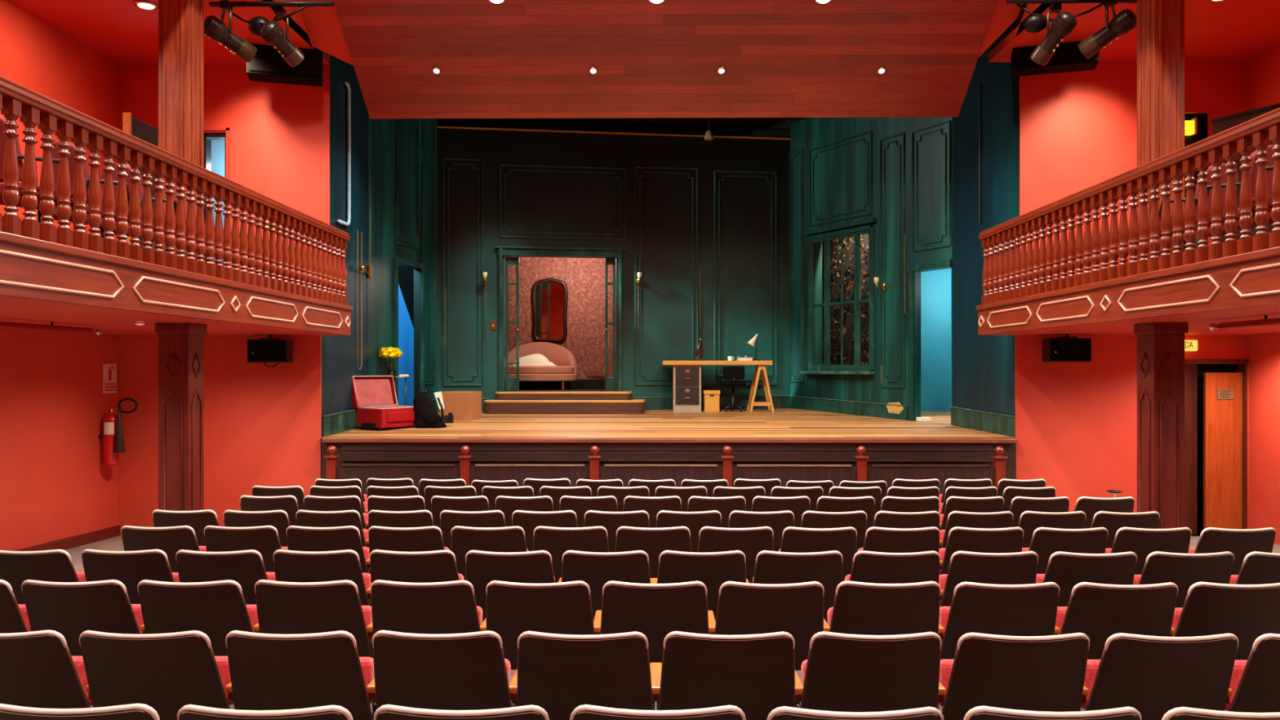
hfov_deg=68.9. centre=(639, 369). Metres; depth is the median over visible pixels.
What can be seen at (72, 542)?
baseboard
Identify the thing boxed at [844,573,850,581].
seat cushion
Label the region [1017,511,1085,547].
chair
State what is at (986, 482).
chair
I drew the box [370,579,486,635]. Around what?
chair
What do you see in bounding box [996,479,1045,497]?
chair
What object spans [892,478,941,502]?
chair
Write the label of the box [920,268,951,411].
wall
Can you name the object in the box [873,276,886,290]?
wall sconce
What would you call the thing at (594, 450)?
newel post
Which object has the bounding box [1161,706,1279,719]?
chair
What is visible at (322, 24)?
ceiling
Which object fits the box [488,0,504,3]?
spot lamp
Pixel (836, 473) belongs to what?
barrier panel
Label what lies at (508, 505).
chair
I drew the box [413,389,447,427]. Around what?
backpack
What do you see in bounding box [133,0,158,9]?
recessed light
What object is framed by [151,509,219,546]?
chair
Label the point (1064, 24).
spotlight
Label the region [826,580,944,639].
chair
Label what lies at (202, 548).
seat cushion
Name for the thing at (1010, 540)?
chair
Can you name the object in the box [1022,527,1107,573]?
chair
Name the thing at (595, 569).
chair
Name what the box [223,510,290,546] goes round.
chair
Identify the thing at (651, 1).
spot lamp
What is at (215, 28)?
spotlight
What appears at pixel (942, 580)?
seat cushion
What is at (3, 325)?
pipe
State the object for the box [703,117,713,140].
lamp
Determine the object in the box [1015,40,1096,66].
grille
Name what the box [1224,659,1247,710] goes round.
seat cushion
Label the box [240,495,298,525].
chair
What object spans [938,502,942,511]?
seat cushion
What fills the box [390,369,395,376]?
drinking glass
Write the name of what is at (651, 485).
chair
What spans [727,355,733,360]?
mug
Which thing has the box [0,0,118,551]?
wall
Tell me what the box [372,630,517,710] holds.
chair
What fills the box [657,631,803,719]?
chair
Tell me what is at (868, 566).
chair
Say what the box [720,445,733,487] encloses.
newel post
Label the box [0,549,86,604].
chair
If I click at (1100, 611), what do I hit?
chair
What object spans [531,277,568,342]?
wall mirror
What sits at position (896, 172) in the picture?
wall
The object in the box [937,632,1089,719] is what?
chair
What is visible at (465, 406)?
cardboard box
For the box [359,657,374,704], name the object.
seat cushion
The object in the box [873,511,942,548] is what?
chair
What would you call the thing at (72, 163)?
balcony chair
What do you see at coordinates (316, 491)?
chair
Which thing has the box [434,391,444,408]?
paper sheet
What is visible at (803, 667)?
seat cushion
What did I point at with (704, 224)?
wall
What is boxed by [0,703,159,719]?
chair
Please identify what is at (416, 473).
barrier panel
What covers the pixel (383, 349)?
flower
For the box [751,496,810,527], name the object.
chair
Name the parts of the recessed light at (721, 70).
bulb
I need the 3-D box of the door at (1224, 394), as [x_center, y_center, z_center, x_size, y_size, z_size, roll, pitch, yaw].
[6.547,0.900,10.788,0.798,2.039,0.265,0,0,1]
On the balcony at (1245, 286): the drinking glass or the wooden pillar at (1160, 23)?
the wooden pillar at (1160, 23)
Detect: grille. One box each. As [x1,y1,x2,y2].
[248,43,318,75]
[248,341,284,360]
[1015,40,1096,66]
[1050,339,1090,359]
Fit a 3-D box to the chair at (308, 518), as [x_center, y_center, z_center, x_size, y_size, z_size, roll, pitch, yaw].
[-2.228,1.407,6.902,0.542,0.806,0.465,0,0,1]
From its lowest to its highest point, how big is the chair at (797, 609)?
0.806 m
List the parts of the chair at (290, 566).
armrest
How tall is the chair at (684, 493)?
0.806 m
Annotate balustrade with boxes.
[0,75,350,305]
[977,107,1279,304]
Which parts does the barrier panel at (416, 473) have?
rail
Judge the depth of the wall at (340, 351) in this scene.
11.66 m
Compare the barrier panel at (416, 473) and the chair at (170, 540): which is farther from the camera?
the barrier panel at (416, 473)
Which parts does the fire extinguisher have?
lever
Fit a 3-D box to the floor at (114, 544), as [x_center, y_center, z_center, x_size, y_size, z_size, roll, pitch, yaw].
[0.387,1.728,3.921,13.410,0.385,13.850,0,0,1]
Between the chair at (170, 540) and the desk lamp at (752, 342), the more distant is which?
the desk lamp at (752, 342)
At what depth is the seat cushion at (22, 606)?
4.42 m
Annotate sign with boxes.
[102,364,116,393]
[1184,340,1197,351]
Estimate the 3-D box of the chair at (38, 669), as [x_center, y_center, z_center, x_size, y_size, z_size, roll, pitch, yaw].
[-2.264,1.324,3.516,0.542,0.806,0.465,0,0,1]
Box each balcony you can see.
[0,231,352,335]
[976,246,1279,335]
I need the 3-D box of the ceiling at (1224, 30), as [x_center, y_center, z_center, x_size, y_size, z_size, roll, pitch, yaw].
[5.406,-3.580,3.817,2.970,0.100,13.750,0,0,1]
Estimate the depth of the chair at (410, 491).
8.38 m
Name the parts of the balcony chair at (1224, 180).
armrest, leg, seat, backrest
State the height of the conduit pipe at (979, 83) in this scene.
1.741 m
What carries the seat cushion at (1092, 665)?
on the chair at (1154, 676)
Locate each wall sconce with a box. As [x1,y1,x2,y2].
[359,167,371,322]
[482,271,487,338]
[635,271,641,343]
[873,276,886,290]
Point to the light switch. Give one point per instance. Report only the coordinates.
(492, 323)
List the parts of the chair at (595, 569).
armrest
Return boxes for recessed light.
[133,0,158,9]
[133,321,146,324]
[432,66,440,74]
[589,66,597,74]
[717,66,725,74]
[877,66,885,74]
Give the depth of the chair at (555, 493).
8.37 m
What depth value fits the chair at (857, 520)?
6.66 m
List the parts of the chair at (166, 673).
armrest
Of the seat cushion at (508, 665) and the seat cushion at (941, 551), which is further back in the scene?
the seat cushion at (941, 551)
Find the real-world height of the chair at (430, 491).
0.806 m
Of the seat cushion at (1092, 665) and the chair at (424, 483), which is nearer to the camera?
the seat cushion at (1092, 665)
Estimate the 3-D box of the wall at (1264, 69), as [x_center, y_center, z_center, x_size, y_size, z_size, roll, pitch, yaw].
[6.992,-2.330,3.900,0.200,8.700,13.950,0,0,1]
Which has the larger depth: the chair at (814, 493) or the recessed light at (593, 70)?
the recessed light at (593, 70)
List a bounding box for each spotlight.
[204,0,257,62]
[259,6,304,66]
[1030,3,1077,66]
[1077,0,1137,58]
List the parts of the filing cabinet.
drawer, drawer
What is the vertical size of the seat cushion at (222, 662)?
0.184 m
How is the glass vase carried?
on the side table at (394, 377)
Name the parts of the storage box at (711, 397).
lid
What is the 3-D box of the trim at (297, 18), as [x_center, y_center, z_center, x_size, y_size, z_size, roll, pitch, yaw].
[-3.661,-5.055,3.639,0.001,3.050,13.200,0,0,1]
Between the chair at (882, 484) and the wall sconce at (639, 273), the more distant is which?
the wall sconce at (639, 273)
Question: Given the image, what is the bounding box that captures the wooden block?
[915,417,931,422]
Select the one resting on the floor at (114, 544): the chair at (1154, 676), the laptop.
the chair at (1154, 676)
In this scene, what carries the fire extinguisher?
attached to the wall at (55, 484)
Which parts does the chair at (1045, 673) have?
armrest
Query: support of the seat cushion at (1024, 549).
on the chair at (1046, 541)
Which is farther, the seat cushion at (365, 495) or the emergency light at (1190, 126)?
the emergency light at (1190, 126)
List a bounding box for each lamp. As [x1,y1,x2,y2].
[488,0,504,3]
[648,0,664,3]
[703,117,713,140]
[747,333,759,360]
[815,0,831,3]
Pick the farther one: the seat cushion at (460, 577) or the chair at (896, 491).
the chair at (896, 491)
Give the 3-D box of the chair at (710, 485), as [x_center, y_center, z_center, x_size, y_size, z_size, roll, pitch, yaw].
[0.657,1.477,9.404,0.542,0.806,0.465,0,1,0]
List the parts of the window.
sash, pane, sill, sash, pane, sash, pane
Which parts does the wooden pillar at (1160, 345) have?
panel moulding, diamond moulding, panel moulding, diamond moulding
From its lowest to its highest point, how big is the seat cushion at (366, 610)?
0.184 m
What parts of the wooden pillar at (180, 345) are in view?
diamond moulding, panel moulding, diamond moulding, panel moulding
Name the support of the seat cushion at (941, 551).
on the chair at (1010, 540)
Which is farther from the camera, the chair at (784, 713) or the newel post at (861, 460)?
the newel post at (861, 460)
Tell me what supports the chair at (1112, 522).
on the floor at (114, 544)
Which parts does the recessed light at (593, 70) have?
bulb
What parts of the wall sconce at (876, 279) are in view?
lamp shade, plate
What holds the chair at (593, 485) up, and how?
on the floor at (114, 544)
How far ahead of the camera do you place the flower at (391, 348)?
12.55 m
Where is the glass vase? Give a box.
[385,360,391,375]
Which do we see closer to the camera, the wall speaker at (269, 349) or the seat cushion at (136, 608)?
the seat cushion at (136, 608)
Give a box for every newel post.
[324,445,340,479]
[457,445,472,485]
[587,445,600,479]
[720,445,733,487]
[853,445,868,481]
[991,445,1008,488]
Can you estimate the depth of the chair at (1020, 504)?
7.49 m
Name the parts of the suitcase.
lid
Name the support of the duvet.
on the daybed
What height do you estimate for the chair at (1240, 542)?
0.806 m
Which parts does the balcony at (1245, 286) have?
diamond moulding, panel moulding, panel moulding, diamond moulding, panel moulding, panel moulding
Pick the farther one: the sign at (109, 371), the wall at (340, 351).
the wall at (340, 351)
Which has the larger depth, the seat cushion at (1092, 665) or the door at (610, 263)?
the door at (610, 263)
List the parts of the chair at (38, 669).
armrest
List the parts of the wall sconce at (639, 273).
cord, lamp shade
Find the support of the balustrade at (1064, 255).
on the balcony at (1245, 286)
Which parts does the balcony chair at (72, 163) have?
backrest, seat, leg, armrest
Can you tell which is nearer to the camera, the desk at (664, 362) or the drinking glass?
the drinking glass
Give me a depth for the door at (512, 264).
14.67 m
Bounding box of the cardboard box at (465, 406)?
[440,391,481,421]
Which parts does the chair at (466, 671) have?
armrest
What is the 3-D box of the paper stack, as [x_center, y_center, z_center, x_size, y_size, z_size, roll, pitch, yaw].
[1.625,-0.167,14.533,0.236,0.047,0.188,0,0,1]
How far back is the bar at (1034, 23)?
8.62 m
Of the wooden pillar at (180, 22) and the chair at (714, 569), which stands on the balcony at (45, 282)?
the wooden pillar at (180, 22)
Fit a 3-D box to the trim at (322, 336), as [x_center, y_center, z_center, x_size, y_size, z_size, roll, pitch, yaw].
[-3.701,-2.130,10.860,0.020,6.300,0.100,0,0,1]
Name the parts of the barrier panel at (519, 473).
rail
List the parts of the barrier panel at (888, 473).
rail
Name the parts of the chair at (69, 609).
armrest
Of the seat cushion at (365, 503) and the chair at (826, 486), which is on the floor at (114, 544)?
the chair at (826, 486)
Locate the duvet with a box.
[519,353,555,365]
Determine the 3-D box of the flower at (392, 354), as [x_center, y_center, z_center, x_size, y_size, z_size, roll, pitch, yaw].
[-3.334,-0.100,12.566,0.160,0.324,0.165,0,0,1]
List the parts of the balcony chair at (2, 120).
backrest, seat, leg, armrest, leg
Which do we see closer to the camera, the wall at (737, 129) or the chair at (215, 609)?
the chair at (215, 609)
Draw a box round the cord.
[356,230,362,370]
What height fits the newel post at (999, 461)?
1.063 m
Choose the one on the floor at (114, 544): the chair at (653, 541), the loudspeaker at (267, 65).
the chair at (653, 541)
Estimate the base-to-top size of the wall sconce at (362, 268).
2.050 m
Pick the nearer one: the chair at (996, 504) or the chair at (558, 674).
the chair at (558, 674)
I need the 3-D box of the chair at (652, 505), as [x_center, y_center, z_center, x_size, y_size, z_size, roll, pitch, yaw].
[0.118,1.419,7.727,0.542,0.806,0.465,0,-1,0]
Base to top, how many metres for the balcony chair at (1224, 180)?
0.921 m
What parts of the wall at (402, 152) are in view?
panel moulding, panel moulding, door casing, panel moulding, panel moulding, panel moulding, panel moulding, skirting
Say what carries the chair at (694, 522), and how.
on the floor at (114, 544)
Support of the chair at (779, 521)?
on the floor at (114, 544)
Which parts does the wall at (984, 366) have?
skirting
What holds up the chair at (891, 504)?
on the floor at (114, 544)
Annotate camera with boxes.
[440,413,453,422]
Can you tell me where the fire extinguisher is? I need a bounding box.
[97,397,137,466]
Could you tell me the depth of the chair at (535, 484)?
9.21 m
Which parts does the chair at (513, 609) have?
armrest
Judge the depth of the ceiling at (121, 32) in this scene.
9.59 m
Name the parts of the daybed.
mattress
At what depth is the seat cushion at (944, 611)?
4.38 m
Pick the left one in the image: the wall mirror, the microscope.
the wall mirror
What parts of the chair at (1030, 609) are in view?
armrest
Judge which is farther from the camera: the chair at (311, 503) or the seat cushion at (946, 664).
the chair at (311, 503)
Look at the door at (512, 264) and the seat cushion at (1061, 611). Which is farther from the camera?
the door at (512, 264)
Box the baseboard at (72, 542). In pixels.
[14,525,120,551]
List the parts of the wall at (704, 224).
panel moulding, panel moulding, skirting, door casing, panel moulding, panel moulding, panel moulding, panel moulding, skirting, panel moulding, panel moulding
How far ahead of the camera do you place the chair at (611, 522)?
6.68 m
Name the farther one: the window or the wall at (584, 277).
the wall at (584, 277)
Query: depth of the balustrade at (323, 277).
6.55 m
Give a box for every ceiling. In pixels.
[4,0,329,65]
[296,0,1022,65]
[333,0,997,119]
[436,119,803,137]
[988,0,1279,62]
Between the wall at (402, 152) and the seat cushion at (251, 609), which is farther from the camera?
the wall at (402, 152)
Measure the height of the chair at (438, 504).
0.806 m
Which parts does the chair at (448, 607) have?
armrest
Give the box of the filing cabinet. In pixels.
[672,364,701,412]
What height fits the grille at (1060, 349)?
0.225 m
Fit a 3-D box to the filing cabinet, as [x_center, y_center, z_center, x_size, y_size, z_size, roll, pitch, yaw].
[0.731,0.288,14.585,0.431,0.731,0.497,0,0,1]
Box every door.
[204,127,229,262]
[505,257,519,391]
[604,257,615,391]
[1184,107,1215,247]
[1184,359,1248,534]
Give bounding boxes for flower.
[377,347,386,359]
[377,350,386,368]
[380,350,389,367]
[386,346,396,359]
[388,351,396,369]
[391,350,403,369]
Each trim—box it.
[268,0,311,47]
[321,335,324,438]
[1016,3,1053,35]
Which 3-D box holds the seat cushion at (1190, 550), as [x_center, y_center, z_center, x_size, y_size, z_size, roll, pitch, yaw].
[3.724,1.253,6.078,0.432,0.184,0.126,0,0,0]
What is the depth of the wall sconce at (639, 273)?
14.86 m
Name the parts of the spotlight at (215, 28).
shutter knob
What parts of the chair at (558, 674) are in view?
armrest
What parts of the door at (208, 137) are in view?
frame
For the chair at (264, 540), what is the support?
on the floor at (114, 544)
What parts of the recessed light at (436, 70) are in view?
bulb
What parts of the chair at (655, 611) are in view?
armrest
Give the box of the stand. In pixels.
[1106,489,1122,497]
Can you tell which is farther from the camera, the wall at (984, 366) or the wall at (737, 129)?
the wall at (737, 129)
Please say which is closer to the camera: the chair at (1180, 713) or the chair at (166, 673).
the chair at (1180, 713)
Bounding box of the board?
[122,112,158,249]
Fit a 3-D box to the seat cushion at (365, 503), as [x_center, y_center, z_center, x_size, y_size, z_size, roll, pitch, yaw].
[-2.747,1.319,8.690,0.432,0.184,0.126,0,0,0]
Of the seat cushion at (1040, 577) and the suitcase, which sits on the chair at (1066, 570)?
the seat cushion at (1040, 577)
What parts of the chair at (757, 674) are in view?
armrest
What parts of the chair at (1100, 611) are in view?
armrest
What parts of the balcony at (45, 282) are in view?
panel moulding, panel moulding, diamond moulding, panel moulding, panel moulding, diamond moulding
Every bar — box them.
[208,0,333,35]
[1006,0,1137,33]
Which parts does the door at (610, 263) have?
pane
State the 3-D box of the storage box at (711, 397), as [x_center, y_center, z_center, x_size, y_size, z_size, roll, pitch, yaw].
[1.115,0.488,14.593,0.255,0.335,0.316,0,0,1]
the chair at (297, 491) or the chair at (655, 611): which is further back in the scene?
the chair at (297, 491)
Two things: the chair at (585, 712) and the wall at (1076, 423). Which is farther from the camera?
the wall at (1076, 423)
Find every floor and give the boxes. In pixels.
[64,535,1279,712]
[321,408,1016,438]
[504,388,604,391]
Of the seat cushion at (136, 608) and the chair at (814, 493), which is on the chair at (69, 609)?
the seat cushion at (136, 608)
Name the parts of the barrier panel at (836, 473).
rail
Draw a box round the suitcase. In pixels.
[351,375,415,430]
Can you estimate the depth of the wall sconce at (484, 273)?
14.54 m
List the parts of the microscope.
arm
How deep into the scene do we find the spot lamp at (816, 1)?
9.49 m
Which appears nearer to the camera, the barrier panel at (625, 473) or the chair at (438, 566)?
the chair at (438, 566)
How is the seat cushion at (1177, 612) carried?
on the chair at (1248, 612)
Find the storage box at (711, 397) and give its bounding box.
[702,390,719,412]
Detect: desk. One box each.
[662,360,772,364]
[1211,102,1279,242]
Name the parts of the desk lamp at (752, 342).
lamp shade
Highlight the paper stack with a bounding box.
[737,357,752,360]
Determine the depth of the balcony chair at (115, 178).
7.23 m
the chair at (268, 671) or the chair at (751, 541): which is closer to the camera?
the chair at (268, 671)
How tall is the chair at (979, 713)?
0.806 m
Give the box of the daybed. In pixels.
[504,342,577,389]
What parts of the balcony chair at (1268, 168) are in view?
leg, seat, armrest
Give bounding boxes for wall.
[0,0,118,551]
[118,53,329,535]
[211,140,224,266]
[321,54,368,436]
[321,437,1016,479]
[368,116,438,412]
[398,284,413,405]
[436,117,807,130]
[436,126,791,412]
[504,256,604,388]
[789,116,951,421]
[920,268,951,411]
[950,13,1019,437]
[1015,3,1248,528]
[1184,113,1222,536]
[1222,364,1237,373]
[1237,45,1279,544]
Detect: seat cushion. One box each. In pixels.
[17,604,31,631]
[71,656,92,706]
[75,571,86,582]
[131,604,143,634]
[172,572,179,582]
[199,546,206,551]
[214,656,233,705]
[245,604,258,632]
[266,572,275,581]
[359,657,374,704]
[361,605,372,642]
[362,546,369,573]
[362,573,371,604]
[363,502,368,511]
[363,512,368,523]
[363,528,368,544]
[364,493,367,502]
[457,573,463,580]
[476,605,482,626]
[504,658,511,685]
[800,659,807,685]
[826,606,833,626]
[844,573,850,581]
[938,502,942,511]
[938,547,946,574]
[938,573,947,604]
[938,606,950,642]
[938,658,954,706]
[939,514,943,528]
[939,529,945,546]
[1022,547,1029,551]
[1035,573,1044,583]
[1055,606,1067,635]
[1080,659,1100,709]
[1105,548,1111,553]
[1133,574,1141,585]
[1171,608,1182,635]
[1188,548,1195,553]
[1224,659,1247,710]
[1229,574,1238,584]
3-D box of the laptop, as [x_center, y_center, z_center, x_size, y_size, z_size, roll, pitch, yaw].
[0.650,-0.154,14.584,0.340,0.022,0.240,0,0,1]
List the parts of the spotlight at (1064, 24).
shutter knob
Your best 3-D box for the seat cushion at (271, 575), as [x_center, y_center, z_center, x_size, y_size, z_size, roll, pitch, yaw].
[-2.264,1.238,5.294,0.432,0.184,0.126,0,1,0]
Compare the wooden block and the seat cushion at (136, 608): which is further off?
the wooden block
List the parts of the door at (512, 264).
pane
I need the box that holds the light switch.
[489,320,496,329]
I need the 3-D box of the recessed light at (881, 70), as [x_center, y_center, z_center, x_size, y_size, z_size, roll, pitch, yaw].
[2.696,-3.343,10.420,0.094,0.063,0.082,0,0,1]
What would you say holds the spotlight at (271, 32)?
hanging from the bar at (255, 24)
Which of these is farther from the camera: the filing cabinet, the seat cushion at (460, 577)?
the filing cabinet
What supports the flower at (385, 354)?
in the glass vase
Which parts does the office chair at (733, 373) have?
seat, backrest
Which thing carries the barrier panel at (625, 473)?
on the floor at (114, 544)
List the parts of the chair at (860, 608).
armrest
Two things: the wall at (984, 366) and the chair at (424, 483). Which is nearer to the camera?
the chair at (424, 483)
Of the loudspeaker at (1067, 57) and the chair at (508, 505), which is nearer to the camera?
the chair at (508, 505)
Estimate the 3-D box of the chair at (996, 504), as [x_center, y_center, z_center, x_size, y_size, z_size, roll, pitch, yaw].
[2.719,1.419,7.698,0.542,0.806,0.465,0,0,1]
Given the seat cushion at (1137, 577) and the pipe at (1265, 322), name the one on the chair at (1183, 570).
the seat cushion at (1137, 577)
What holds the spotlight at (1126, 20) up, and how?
hanging from the bar at (1034, 23)
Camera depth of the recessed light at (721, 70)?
10.43 m
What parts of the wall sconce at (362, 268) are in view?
knob, plate, cord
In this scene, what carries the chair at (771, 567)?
on the floor at (114, 544)
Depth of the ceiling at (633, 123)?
16.08 m
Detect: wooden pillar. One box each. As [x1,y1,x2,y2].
[155,323,207,511]
[158,0,204,259]
[1133,322,1188,528]
[1137,0,1184,261]
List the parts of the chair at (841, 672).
armrest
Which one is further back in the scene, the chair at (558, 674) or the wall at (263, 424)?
the wall at (263, 424)
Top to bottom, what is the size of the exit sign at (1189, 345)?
0.124 m
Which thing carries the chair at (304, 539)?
on the floor at (114, 544)
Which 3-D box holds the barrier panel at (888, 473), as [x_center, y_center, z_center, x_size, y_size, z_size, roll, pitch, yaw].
[3.243,1.456,10.426,1.416,0.791,0.050,0,0,1]
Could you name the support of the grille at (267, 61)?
attached to the loudspeaker at (267, 65)
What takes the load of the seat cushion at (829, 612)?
on the chair at (860, 608)
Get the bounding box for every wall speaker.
[247,334,293,367]
[1042,333,1091,362]
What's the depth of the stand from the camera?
9.32 m
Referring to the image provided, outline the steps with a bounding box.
[484,391,644,413]
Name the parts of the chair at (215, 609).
armrest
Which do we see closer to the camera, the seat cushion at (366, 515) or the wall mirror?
the seat cushion at (366, 515)
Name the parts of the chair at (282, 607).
armrest, leg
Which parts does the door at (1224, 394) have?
panel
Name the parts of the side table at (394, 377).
leg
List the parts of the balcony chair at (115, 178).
backrest, seat, armrest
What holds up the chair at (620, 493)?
on the floor at (114, 544)
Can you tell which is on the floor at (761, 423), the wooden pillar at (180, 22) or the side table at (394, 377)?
the side table at (394, 377)
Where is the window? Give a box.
[800,217,876,374]
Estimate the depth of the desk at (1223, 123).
8.24 m
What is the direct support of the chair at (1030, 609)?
on the floor at (114, 544)
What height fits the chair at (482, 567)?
0.806 m
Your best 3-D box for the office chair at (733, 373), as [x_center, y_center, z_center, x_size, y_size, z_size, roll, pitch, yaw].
[1.449,0.293,14.561,0.432,0.699,0.438,0,0,1]
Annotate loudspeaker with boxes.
[246,43,322,86]
[1010,26,1099,76]
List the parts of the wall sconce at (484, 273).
lamp shade, cord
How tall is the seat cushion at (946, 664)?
0.184 m
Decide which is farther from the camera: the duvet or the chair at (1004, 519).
the duvet
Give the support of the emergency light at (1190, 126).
attached to the door at (1188, 140)
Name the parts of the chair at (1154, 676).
armrest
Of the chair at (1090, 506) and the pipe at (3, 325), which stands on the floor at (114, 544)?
the chair at (1090, 506)
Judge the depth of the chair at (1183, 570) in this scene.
4.97 m
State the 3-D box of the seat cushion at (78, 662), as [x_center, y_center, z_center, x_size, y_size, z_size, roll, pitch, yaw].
[-2.278,1.199,3.605,0.432,0.184,0.126,0,0,1]
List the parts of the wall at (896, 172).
panel moulding, panel moulding, panel moulding, panel moulding, skirting, panel moulding, panel moulding, door casing, panel moulding, panel moulding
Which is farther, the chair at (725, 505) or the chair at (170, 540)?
the chair at (725, 505)
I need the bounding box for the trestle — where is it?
[746,364,774,412]
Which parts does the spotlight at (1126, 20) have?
shutter knob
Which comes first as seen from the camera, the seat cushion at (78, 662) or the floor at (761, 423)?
the seat cushion at (78, 662)
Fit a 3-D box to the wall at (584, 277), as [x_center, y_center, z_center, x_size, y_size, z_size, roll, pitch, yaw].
[-1.573,-1.321,16.888,3.145,3.318,0.060,0,0,1]
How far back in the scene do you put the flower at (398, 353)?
12.58 m
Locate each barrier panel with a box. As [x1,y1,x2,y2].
[337,464,460,495]
[470,464,589,487]
[600,464,722,487]
[732,464,856,487]
[866,464,994,494]
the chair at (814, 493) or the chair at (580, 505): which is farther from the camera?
the chair at (814, 493)
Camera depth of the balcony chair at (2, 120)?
5.81 m
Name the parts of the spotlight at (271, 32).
shutter knob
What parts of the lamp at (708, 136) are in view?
lamp shade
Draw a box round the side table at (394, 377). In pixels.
[393,376,409,405]
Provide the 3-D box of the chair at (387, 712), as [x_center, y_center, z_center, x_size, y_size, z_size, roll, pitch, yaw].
[-0.455,1.282,2.653,0.542,0.806,0.465,0,0,1]
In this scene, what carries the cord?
hanging from the wall at (340, 351)
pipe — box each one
[0,321,101,334]
[336,80,351,226]
[978,83,980,224]
[1208,315,1279,330]
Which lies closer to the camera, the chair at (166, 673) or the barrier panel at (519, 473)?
the chair at (166, 673)
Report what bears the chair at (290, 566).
on the floor at (114, 544)
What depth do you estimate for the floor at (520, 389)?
16.15 m
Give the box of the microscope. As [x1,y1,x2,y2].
[694,337,703,360]
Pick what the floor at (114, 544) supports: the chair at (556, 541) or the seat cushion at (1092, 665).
the chair at (556, 541)
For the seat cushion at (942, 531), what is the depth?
6.91 m
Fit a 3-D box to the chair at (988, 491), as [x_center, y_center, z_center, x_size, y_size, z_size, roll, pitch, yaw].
[2.987,1.445,8.541,0.542,0.806,0.465,0,0,0]
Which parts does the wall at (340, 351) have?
skirting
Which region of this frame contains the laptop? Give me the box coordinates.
[670,359,693,360]
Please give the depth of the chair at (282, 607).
4.19 m
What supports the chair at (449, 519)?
on the floor at (114, 544)
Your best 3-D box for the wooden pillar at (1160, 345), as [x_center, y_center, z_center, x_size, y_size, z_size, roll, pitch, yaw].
[4.457,0.722,7.993,0.300,2.244,0.320,0,0,1]
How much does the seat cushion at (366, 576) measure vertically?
0.184 m
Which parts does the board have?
post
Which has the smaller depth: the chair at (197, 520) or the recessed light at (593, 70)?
the chair at (197, 520)
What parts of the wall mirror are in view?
glass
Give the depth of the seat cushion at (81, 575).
5.27 m
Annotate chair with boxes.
[0,115,75,230]
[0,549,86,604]
[0,579,31,633]
[0,630,92,708]
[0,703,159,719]
[21,579,145,656]
[51,141,129,237]
[79,630,233,719]
[81,548,179,604]
[98,163,186,256]
[120,525,206,572]
[137,579,259,656]
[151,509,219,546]
[175,549,275,604]
[177,704,352,719]
[204,525,288,572]
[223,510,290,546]
[225,630,376,719]
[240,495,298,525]
[251,485,304,510]
[254,579,373,719]
[273,549,372,654]
[286,525,371,644]
[295,509,369,605]
[303,495,368,529]
[309,485,368,513]
[315,478,367,502]
[366,478,413,487]
[366,485,418,497]
[367,495,426,512]
[368,510,434,528]
[368,525,449,646]
[368,549,463,583]
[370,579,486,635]
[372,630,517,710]
[373,704,549,719]
[419,478,466,498]
[424,485,476,511]
[431,495,489,528]
[440,510,506,551]
[450,525,528,580]
[465,550,561,622]
[471,480,518,496]
[481,485,533,511]
[485,580,601,670]
[495,495,553,526]
[511,510,577,551]
[516,631,662,719]
[523,478,570,496]
[533,525,615,582]
[539,485,591,511]
[559,495,617,527]
[561,550,657,619]
[569,704,746,719]
[576,479,623,497]
[583,510,649,552]
[597,485,649,511]
[600,580,715,662]
[615,525,694,577]
[622,495,681,528]
[628,479,675,497]
[654,485,706,511]
[655,510,721,552]
[657,550,749,621]
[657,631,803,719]
[680,479,728,497]
[687,496,746,528]
[697,526,773,583]
[712,486,764,511]
[714,581,830,671]
[719,366,746,411]
[728,510,794,551]
[733,478,781,497]
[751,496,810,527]
[752,550,843,623]
[767,706,943,719]
[770,486,823,511]
[778,526,857,581]
[786,480,833,496]
[795,631,946,711]
[800,511,866,552]
[815,496,875,529]
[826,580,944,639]
[828,486,881,516]
[839,480,886,504]
[844,550,943,600]
[857,526,942,569]
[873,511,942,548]
[880,496,941,530]
[886,486,941,514]
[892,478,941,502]
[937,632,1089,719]
[938,478,991,502]
[938,486,997,514]
[938,526,1023,574]
[938,551,1038,606]
[938,582,1059,659]
[939,496,1004,529]
[939,511,1013,548]
[963,706,1141,719]
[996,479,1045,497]
[1002,486,1055,511]
[1009,496,1069,527]
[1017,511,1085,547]
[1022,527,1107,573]
[1035,551,1137,606]
[1055,582,1177,659]
[1073,496,1134,528]
[1080,632,1238,719]
[1090,511,1159,548]
[1105,527,1191,574]
[1133,551,1234,608]
[1159,163,1239,251]
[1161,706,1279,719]
[1171,582,1279,659]
[1188,527,1275,574]
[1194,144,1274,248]
[1224,633,1279,712]
[1229,551,1279,584]
[1249,165,1273,235]
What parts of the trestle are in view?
leg, leg, leg, leg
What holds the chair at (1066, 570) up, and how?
on the floor at (114, 544)
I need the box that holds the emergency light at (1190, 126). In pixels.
[1184,117,1197,135]
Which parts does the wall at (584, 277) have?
skirting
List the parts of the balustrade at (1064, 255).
handrail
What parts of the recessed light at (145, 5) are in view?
bulb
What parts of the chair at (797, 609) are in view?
armrest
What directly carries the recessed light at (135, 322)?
attached to the balcony at (45, 282)
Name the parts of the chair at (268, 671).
armrest, leg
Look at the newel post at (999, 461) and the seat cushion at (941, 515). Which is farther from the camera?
the newel post at (999, 461)
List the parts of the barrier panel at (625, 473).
rail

